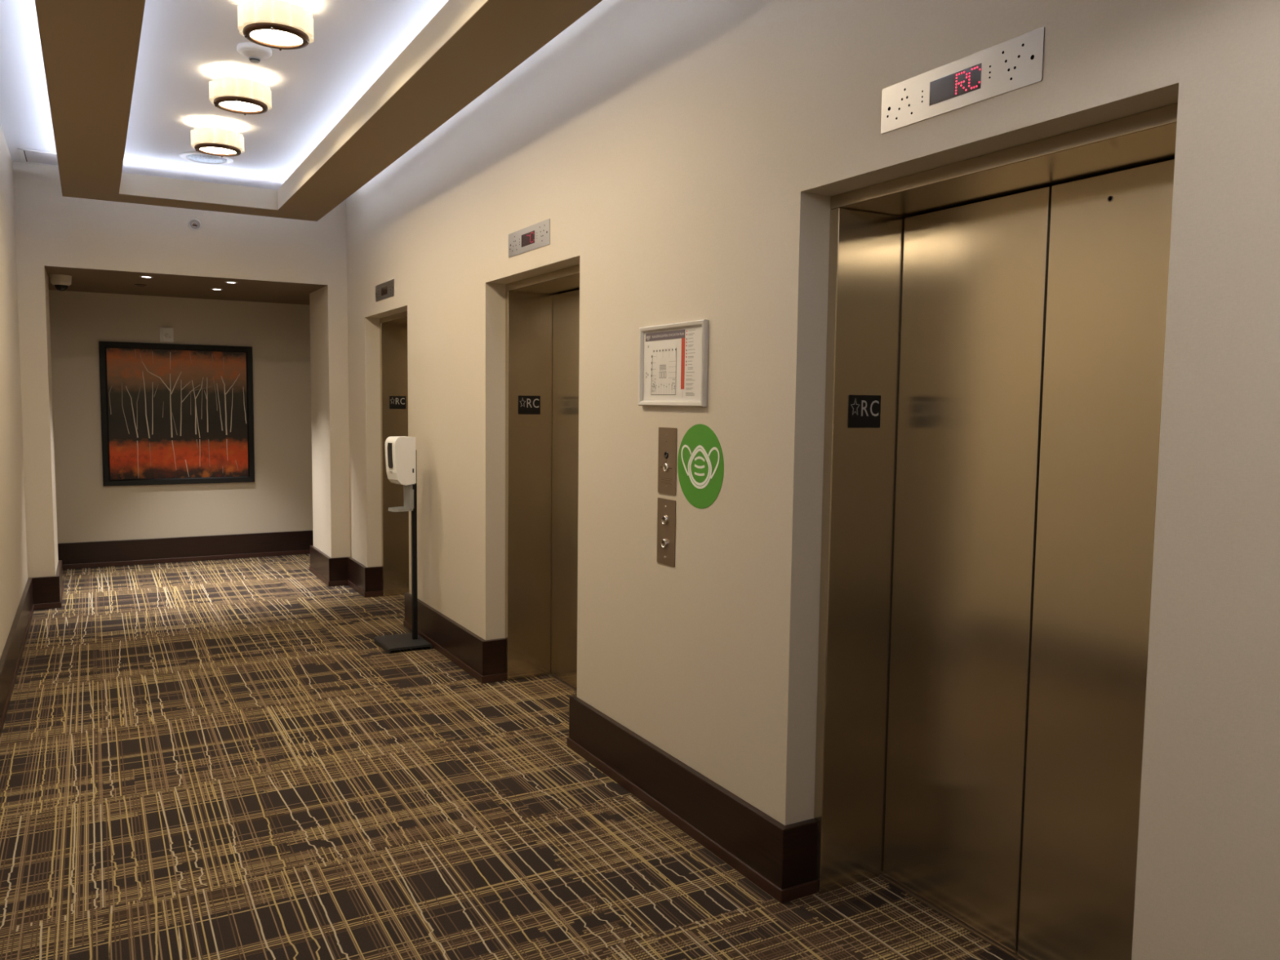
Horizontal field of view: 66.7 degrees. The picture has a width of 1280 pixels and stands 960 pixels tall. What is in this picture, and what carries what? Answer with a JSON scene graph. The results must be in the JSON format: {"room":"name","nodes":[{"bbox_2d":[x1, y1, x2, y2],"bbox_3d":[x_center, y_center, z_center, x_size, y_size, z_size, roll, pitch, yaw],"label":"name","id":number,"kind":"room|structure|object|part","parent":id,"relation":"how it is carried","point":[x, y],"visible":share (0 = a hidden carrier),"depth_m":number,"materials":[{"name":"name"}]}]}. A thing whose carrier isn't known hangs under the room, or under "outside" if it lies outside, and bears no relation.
{"room":"lobby","nodes":[
{"label":"lobby","id":0,"kind":"room"},
{"bbox_2d":[0,124,27,658],"bbox_3d":[-2.590,-0.360,3.587,0.120,3.176,7.603,-2,5,-29],"label":"wall","id":1,"kind":"structure","parent":0,"point":[13,537],"depth_m":5.96,"materials":[{"name":"beige paint"}]},
{"bbox_2d":[48,276,309,305],"bbox_3d":[-1.371,-1.326,4.205,9.000,0.100,11.245,-2,5,-29],"label":"ceiling","id":2,"kind":"structure","parent":0,"point":[77,285],"depth_m":8.54,"materials":[{"name":"brown paint"}]},
{"bbox_2d":[133,284,147,286],"bbox_3d":[-4.122,-1.608,8.036,0.100,0.007,0.100,-2,5,-29],"label":"recessed light","id":3,"kind":"object","parent":2,"relation":"in","point":[141,285],"visible":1,"depth_m":8.02,"materials":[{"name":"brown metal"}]},
{"bbox_2d":[48,289,312,543],"bbox_3d":[-4.165,-0.519,9.229,9.000,2.567,0.100,-2,5,-29],"label":"wall","id":4,"kind":"structure","parent":0,"point":[279,499],"depth_m":9.11,"materials":[{"name":"beige paint"}]},
{"bbox_2d":[160,327,173,342],"bbox_3d":[-4.356,-1.335,8.959,0.112,0.140,0.060,-2,5,-29],"label":"fire alarm strobe","id":5,"kind":"object","parent":4,"relation":"attached to","point":[166,333],"visible":1,"depth_m":8.96,"materials":[{"name":"white plastic"}]},
{"bbox_2d":[98,341,254,486],"bbox_3d":[-4.288,-0.611,9.071,1.283,1.300,0.040,-2,5,-29],"label":"framed painting","id":6,"kind":"object","parent":4,"relation":"attached to","point":[171,413],"visible":1,"depth_m":9.05,"materials":[{"name":"black paint"}]},
{"bbox_2d":[57,530,313,569],"bbox_3d":[-4.147,0.649,9.263,9.000,0.239,0.039,-2,5,-29],"label":"baseboard","id":7,"kind":"structure","parent":4,"relation":"attached to","point":[76,555],"depth_m":9.16,"materials":[{"name":"brown wood"}]},
{"bbox_3d":[-4.148,0.744,9.270,9.000,0.048,0.039,-2,5,-29],"label":"shoe moulding","id":8,"kind":"part","parent":7,"relation":"part of","materials":[{"name":"brown wood"}]},
{"bbox_2d":[12,160,350,577],"bbox_3d":[-3.425,-0.773,7.895,9.000,3.300,0.760,-2,5,-29],"label":"wall","id":9,"kind":"structure","parent":0,"point":[77,237],"depth_m":7.38,"materials":[{"name":"beige paint"}]},
{"bbox_2d":[49,274,71,291],"bbox_3d":[-4.455,-1.513,7.489,0.144,0.119,0.144,-2,5,-29],"label":"security camera","id":10,"kind":"object","parent":9,"relation":"attached to","point":[60,282],"visible":1,"depth_m":7.45,"materials":[{"name":"beige plastic"}]},
{"bbox_2d":[139,275,153,277],"bbox_3d":[-3.790,-1.560,7.473,0.100,0.007,0.100,-2,5,-29],"label":"recessed light","id":11,"kind":"object","parent":9,"relation":"in","point":[140,276],"visible":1,"depth_m":7.46,"materials":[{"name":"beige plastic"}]},
{"bbox_2d":[187,218,200,231],"bbox_3d":[-3.374,-1.936,7.372,0.092,0.092,0.025,-2,5,-29],"label":"sprinkler","id":12,"kind":"object","parent":9,"relation":"attached to","point":[194,224],"visible":1,"depth_m":7.38,"materials":[{"name":"silver plastic"}]},
{"bbox_2d":[0,0,448,179],"bbox_3d":[-1.378,-2.043,4.127,2.856,0.124,7.603,-2,5,-29],"label":"ceiling","id":13,"kind":"structure","parent":0,"point":[185,45],"depth_m":4.93,"materials":[{"name":"white paint"}]},
{"bbox_2d":[17,148,57,166],"bbox_3d":[-4.121,-2.212,6.668,0.220,0.006,0.435,-2,5,-29],"label":"ceiling vent","id":14,"kind":"object","parent":13,"relation":"in","point":[36,157],"depth_m":6.66,"materials":[{"name":"white plastic"}]},
{"bbox_2d":[121,160,286,190],"bbox_3d":[-3.203,-2.241,7.168,1.074,0.006,0.410,-2,5,-29],"label":"light","id":15,"kind":"object","parent":13,"relation":"in","point":[131,167],"depth_m":7.16,"materials":[{"name":"white plastic"}]},
{"bbox_2d":[179,151,233,164],"bbox_3d":[-2.958,-2.195,6.646,0.336,0.009,0.336,-2,5,-29],"label":"ceiling speaker","id":16,"kind":"object","parent":13,"relation":"attached to","point":[194,157],"visible":0.87,"depth_m":6.65,"materials":[{"name":"white plastic"}]},
{"bbox_2d":[186,154,226,163],"bbox_3d":[-2.958,-2.196,6.645,0.260,0.004,0.260,-2,5,-29],"label":"grille","id":17,"kind":"object","parent":16,"relation":"attached to","point":[197,158],"depth_m":6.65,"materials":[{"name":"white metal"}]},
{"bbox_2d":[191,120,244,157],"bbox_3d":[-2.528,-2.045,5.826,0.294,0.168,0.294,-2,5,-29],"label":"ceiling lamp","id":18,"kind":"object","parent":13,"relation":"attached to","point":[217,140],"visible":1,"depth_m":5.74,"materials":[{"name":"beige fabric"}]},
{"bbox_3d":[-2.528,-2.027,5.827,0.294,0.084,0.294,-2,5,-29],"label":"lamp shade","id":19,"kind":"part","parent":18,"relation":"part of","materials":[{"name":"white fabric"}]},
{"bbox_2d":[200,147,235,154],"bbox_3d":[-2.529,-1.978,5.831,0.203,0.004,0.203,-2,5,-34],"label":"diffuser","id":20,"kind":"object","parent":18,"relation":"attached to","point":[203,150],"depth_m":5.85,"materials":[{"name":"white glass"}]},
{"bbox_2d":[208,71,271,115],"bbox_3d":[-2.025,-1.969,4.935,0.294,0.168,0.294,-2,5,-29],"label":"ceiling lamp","id":21,"kind":"object","parent":13,"relation":"attached to","point":[237,94],"visible":1,"depth_m":4.85,"materials":[{"name":"beige fabric"}]},
{"bbox_2d":[220,101,261,111],"bbox_3d":[-2.026,-1.902,4.940,0.203,0.004,0.203,-2,5,-34],"label":"diffuser","id":22,"kind":"object","parent":21,"relation":"attached to","point":[224,105],"depth_m":4.94,"materials":[{"name":"white"}]},
{"bbox_2d":[236,42,271,63],"bbox_3d":[-1.803,-1.988,4.552,0.154,0.064,0.154,-2,5,-29],"label":"smoke detector","id":23,"kind":"object","parent":13,"relation":"attached to","point":[255,52],"visible":0.99,"depth_m":4.51,"materials":[{"name":"white plastic"}]},
{"bbox_2d":[237,0,313,50],"bbox_3d":[-1.491,-1.887,3.988,0.294,0.168,0.294,-2,5,-29],"label":"ceiling lamp","id":24,"kind":"object","parent":13,"relation":"attached to","point":[281,24],"visible":1,"depth_m":3.90,"materials":[{"name":"beige fabric"}]},
{"bbox_2d":[250,30,302,44],"bbox_3d":[-1.492,-1.820,3.993,0.203,0.004,0.203,-2,5,-34],"label":"diffuser","id":25,"kind":"object","parent":24,"relation":"attached to","point":[257,37],"depth_m":4.00,"materials":[{"name":"white"}]},
{"bbox_2d":[35,0,602,221],"bbox_3d":[-1.524,-1.842,4.061,1.684,0.271,6.901,-2,5,-29],"label":"trim","id":26,"kind":"structure","parent":13,"relation":"attached to","point":[90,48],"depth_m":4.41,"materials":[{"name":"brown paint"}]},
{"bbox_2d":[224,280,237,283],"bbox_3d":[-3.262,-1.577,7.767,0.100,0.007,0.100,-2,5,-29],"label":"recessed light","id":27,"kind":"object","parent":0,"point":[228,282],"visible":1,"depth_m":7.75,"materials":[{"name":"beige plastic"}]},
{"bbox_2d":[0,554,1015,959],"bbox_3d":[-1.402,1.243,4.408,9.200,0.120,11.445,-2,5,-29],"label":"floor","id":28,"kind":"structure","parent":0,"point":[221,759],"depth_m":3.63,"materials":[{"name":"carpet"}]},
{"bbox_2d":[373,435,432,653],"bbox_3d":[-1.490,0.387,6.095,0.277,1.318,0.350,-2,5,-29],"label":"stand","id":29,"kind":"object","parent":28,"relation":"on","point":[400,451],"visible":1,"depth_m":6.05,"materials":[{"name":"grey"}]},
{"bbox_2d":[385,435,416,485],"bbox_3d":[-1.484,-0.119,6.031,0.141,0.298,0.128,-3,6,-42],"label":"dispenser","id":30,"kind":"object","parent":29,"relation":"on","point":[400,451],"depth_m":5.99,"materials":[{"name":"white plastic"}]},
{"bbox_2d":[388,484,413,511],"bbox_3d":[-1.486,0.109,6.049,0.150,0.164,0.126,-2,5,-29],"label":"drip tray","id":31,"kind":"object","parent":29,"relation":"on","point":[408,490],"depth_m":6.06,"materials":[{"name":"grey plastic"}]},
{"bbox_2d":[346,0,1279,959],"bbox_3d":[-0.349,-0.432,4.845,0.450,3.176,7.603,-2,5,-29],"label":"wall","id":32,"kind":"structure","parent":0,"point":[690,157],"depth_m":3.08,"materials":[{"name":"beige paint"}]},
{"bbox_2d":[375,279,394,302],"bbox_3d":[-1.828,-1.354,6.964,0.004,0.116,0.505,-2,5,-29],"label":"indicator","id":33,"kind":"object","parent":32,"relation":"attached to","point":[384,291],"visible":1,"depth_m":6.95,"materials":[{"name":"metal"}]},
{"bbox_2d":[379,311,408,595],"bbox_3d":[-1.613,-0.131,7.202,0.310,2.174,1.157,-2,5,-29],"label":"door","id":34,"kind":"structure","parent":32,"relation":"in","point":[393,328],"depth_m":7.63,"materials":[{"name":"brown metal"}]},
{"bbox_2d":[389,395,405,408],"bbox_3d":[-1.897,-0.607,7.617,0.129,0.101,0.003,-2,5,-29],"label":"sign","id":35,"kind":"object","parent":34,"relation":"attached to","point":[395,402],"visible":1,"depth_m":7.62,"materials":[{"name":"black paint"}]},
{"bbox_2d":[403,592,506,684],"bbox_3d":[-1.179,0.941,6.024,0.145,0.239,1.547,-2,5,-29],"label":"baseboard","id":36,"kind":"structure","parent":32,"relation":"attached to","point":[485,660],"depth_m":5.64,"materials":[{"name":"brown wood"}]},
{"bbox_3d":[-1.180,1.036,6.031,0.145,0.048,1.547,-2,5,-29],"label":"shoe moulding","id":37,"kind":"part","parent":36,"relation":"part of","materials":[{"name":"brown wood"}]},
{"bbox_2d":[508,218,550,257],"bbox_3d":[-0.537,-1.158,4.675,0.004,0.116,0.505,-2,5,-29],"label":"indicator","id":38,"kind":"object","parent":32,"relation":"attached to","point":[535,236],"visible":1,"depth_m":4.65,"materials":[{"name":"metal"}]},
{"bbox_2d":[505,264,579,692],"bbox_3d":[-0.322,0.065,4.914,0.310,2.174,1.157,-2,5,-29],"label":"door","id":39,"kind":"structure","parent":32,"relation":"in","point":[542,312],"depth_m":5.34,"materials":[{"name":"brown metal"}]},
{"bbox_2d":[518,395,540,414],"bbox_3d":[-0.606,-0.411,5.328,0.129,0.101,0.003,-2,5,-29],"label":"sign","id":40,"kind":"object","parent":39,"relation":"attached to","point":[526,404],"visible":1,"depth_m":5.33,"materials":[{"name":"black paint"}]},
{"bbox_3d":[-0.236,1.143,5.055,0.042,0.005,1.073,-2,5,-29],"label":"sill","id":41,"kind":"part","parent":39,"relation":"part of","materials":[{"name":"brown metal"}]},
{"bbox_3d":[-0.352,0.061,5.204,0.022,2.120,0.528,-2,5,-29],"label":"panel","id":42,"kind":"part","parent":39,"relation":"part of","materials":[{"name":"brown metal"}]},
{"bbox_2d":[657,497,675,567],"bbox_3d":[0.094,0.193,3.619,0.012,0.246,0.127,-2,5,-29],"label":"plate","id":43,"kind":"object","parent":32,"relation":"attached to","point":[666,508],"visible":1,"depth_m":3.61,"materials":[{"name":"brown metal"}]},
{"bbox_2d":[657,426,677,495],"bbox_3d":[0.105,-0.071,3.588,0.010,0.245,0.133,-2,5,-29],"label":"switch plate","id":44,"kind":"object","parent":32,"relation":"attached to","point":[667,445],"visible":1,"depth_m":3.58,"materials":[{"name":"brown metal"}]},
{"bbox_2d":[638,319,708,406],"bbox_3d":[0.113,-0.418,3.543,0.020,0.298,0.456,-2,5,-29],"label":"evacuation plan","id":45,"kind":"object","parent":32,"relation":"attached to","point":[673,357],"visible":1,"depth_m":3.53,"materials":[{"name":"silver metal"}]},
{"bbox_2d":[566,694,817,903],"bbox_3d":[0.118,1.138,3.725,0.145,0.239,1.571,-2,5,-29],"label":"baseboard","id":46,"kind":"structure","parent":32,"relation":"attached to","point":[780,859],"depth_m":3.40,"materials":[{"name":"brown wood"}]},
{"bbox_2d":[677,423,724,508],"bbox_3d":[0.209,-0.048,3.410,0.002,0.297,0.297,-2,5,-29],"label":"sticker","id":47,"kind":"object","parent":32,"relation":"attached to","point":[700,463],"visible":1,"depth_m":3.40,"materials":[{"name":"green plastic"}]},
{"bbox_2d":[880,26,1044,133],"bbox_3d":[0.766,-0.960,2.366,0.004,0.116,0.505,-2,5,-29],"label":"indicator","id":48,"kind":"object","parent":32,"relation":"attached to","point":[1015,63],"visible":1,"depth_m":2.33,"materials":[{"name":"metal"}]},
{"bbox_2d":[813,102,1177,959],"bbox_3d":[0.981,0.263,2.604,0.310,2.174,1.157,-2,5,-29],"label":"door","id":49,"kind":"structure","parent":32,"relation":"in","point":[987,557],"depth_m":2.74,"materials":[{"name":"brown metal"}]},
{"bbox_2d":[848,395,880,427],"bbox_3d":[0.697,-0.212,3.019,0.129,0.101,0.003,-2,5,-29],"label":"sign","id":50,"kind":"object","parent":49,"relation":"attached to","point":[864,411],"visible":1,"depth_m":3.02,"materials":[{"name":"black paint"}]},
{"bbox_3d":[1.067,1.341,2.745,0.042,0.005,1.073,-2,5,-29],"label":"sill","id":51,"kind":"part","parent":49,"relation":"part of","materials":[{"name":"brown metal"}]},
{"bbox_3d":[0.951,0.259,2.895,0.022,2.120,0.528,-2,5,-29],"label":"panel","id":52,"kind":"part","parent":49,"relation":"part of","materials":[{"name":"brown metal"}]},
{"bbox_3d":[1.213,0.299,2.430,0.022,2.120,0.528,-2,5,-29],"label":"panel","id":53,"kind":"part","parent":49,"relation":"part of","materials":[{"name":"brown metal"}]},
{"bbox_3d":[-1.386,-0.097,4.302,9.200,2.567,11.245,-2,5,-29],"label":"wall","id":54,"kind":"structure","parent":0,"visible":0},
{"bbox_2d":[0,560,64,737],"bbox_3d":[-3.848,1.147,3.005,3.369,0.239,9.192,-2,5,-29],"label":"baseboard","id":55,"kind":"structure","parent":54,"relation":"attached to","point":[46,592],"depth_m":6.03,"materials":[{"name":"brown wood"}]},
{"bbox_2d":[309,545,382,597],"bbox_3d":[-1.007,0.703,9.055,3.733,0.239,1.408,-2,5,-29],"label":"baseboard","id":56,"kind":"structure","parent":54,"relation":"attached to","point":[367,582],"depth_m":8.05,"materials":[{"name":"brown wood"}]},
{"bbox_3d":[-1.008,0.798,9.062,3.733,0.048,1.408,-2,5,-29],"label":"shoe moulding","id":57,"kind":"part","parent":56,"relation":"part of","materials":[{"name":"brown wood"}]}
]}

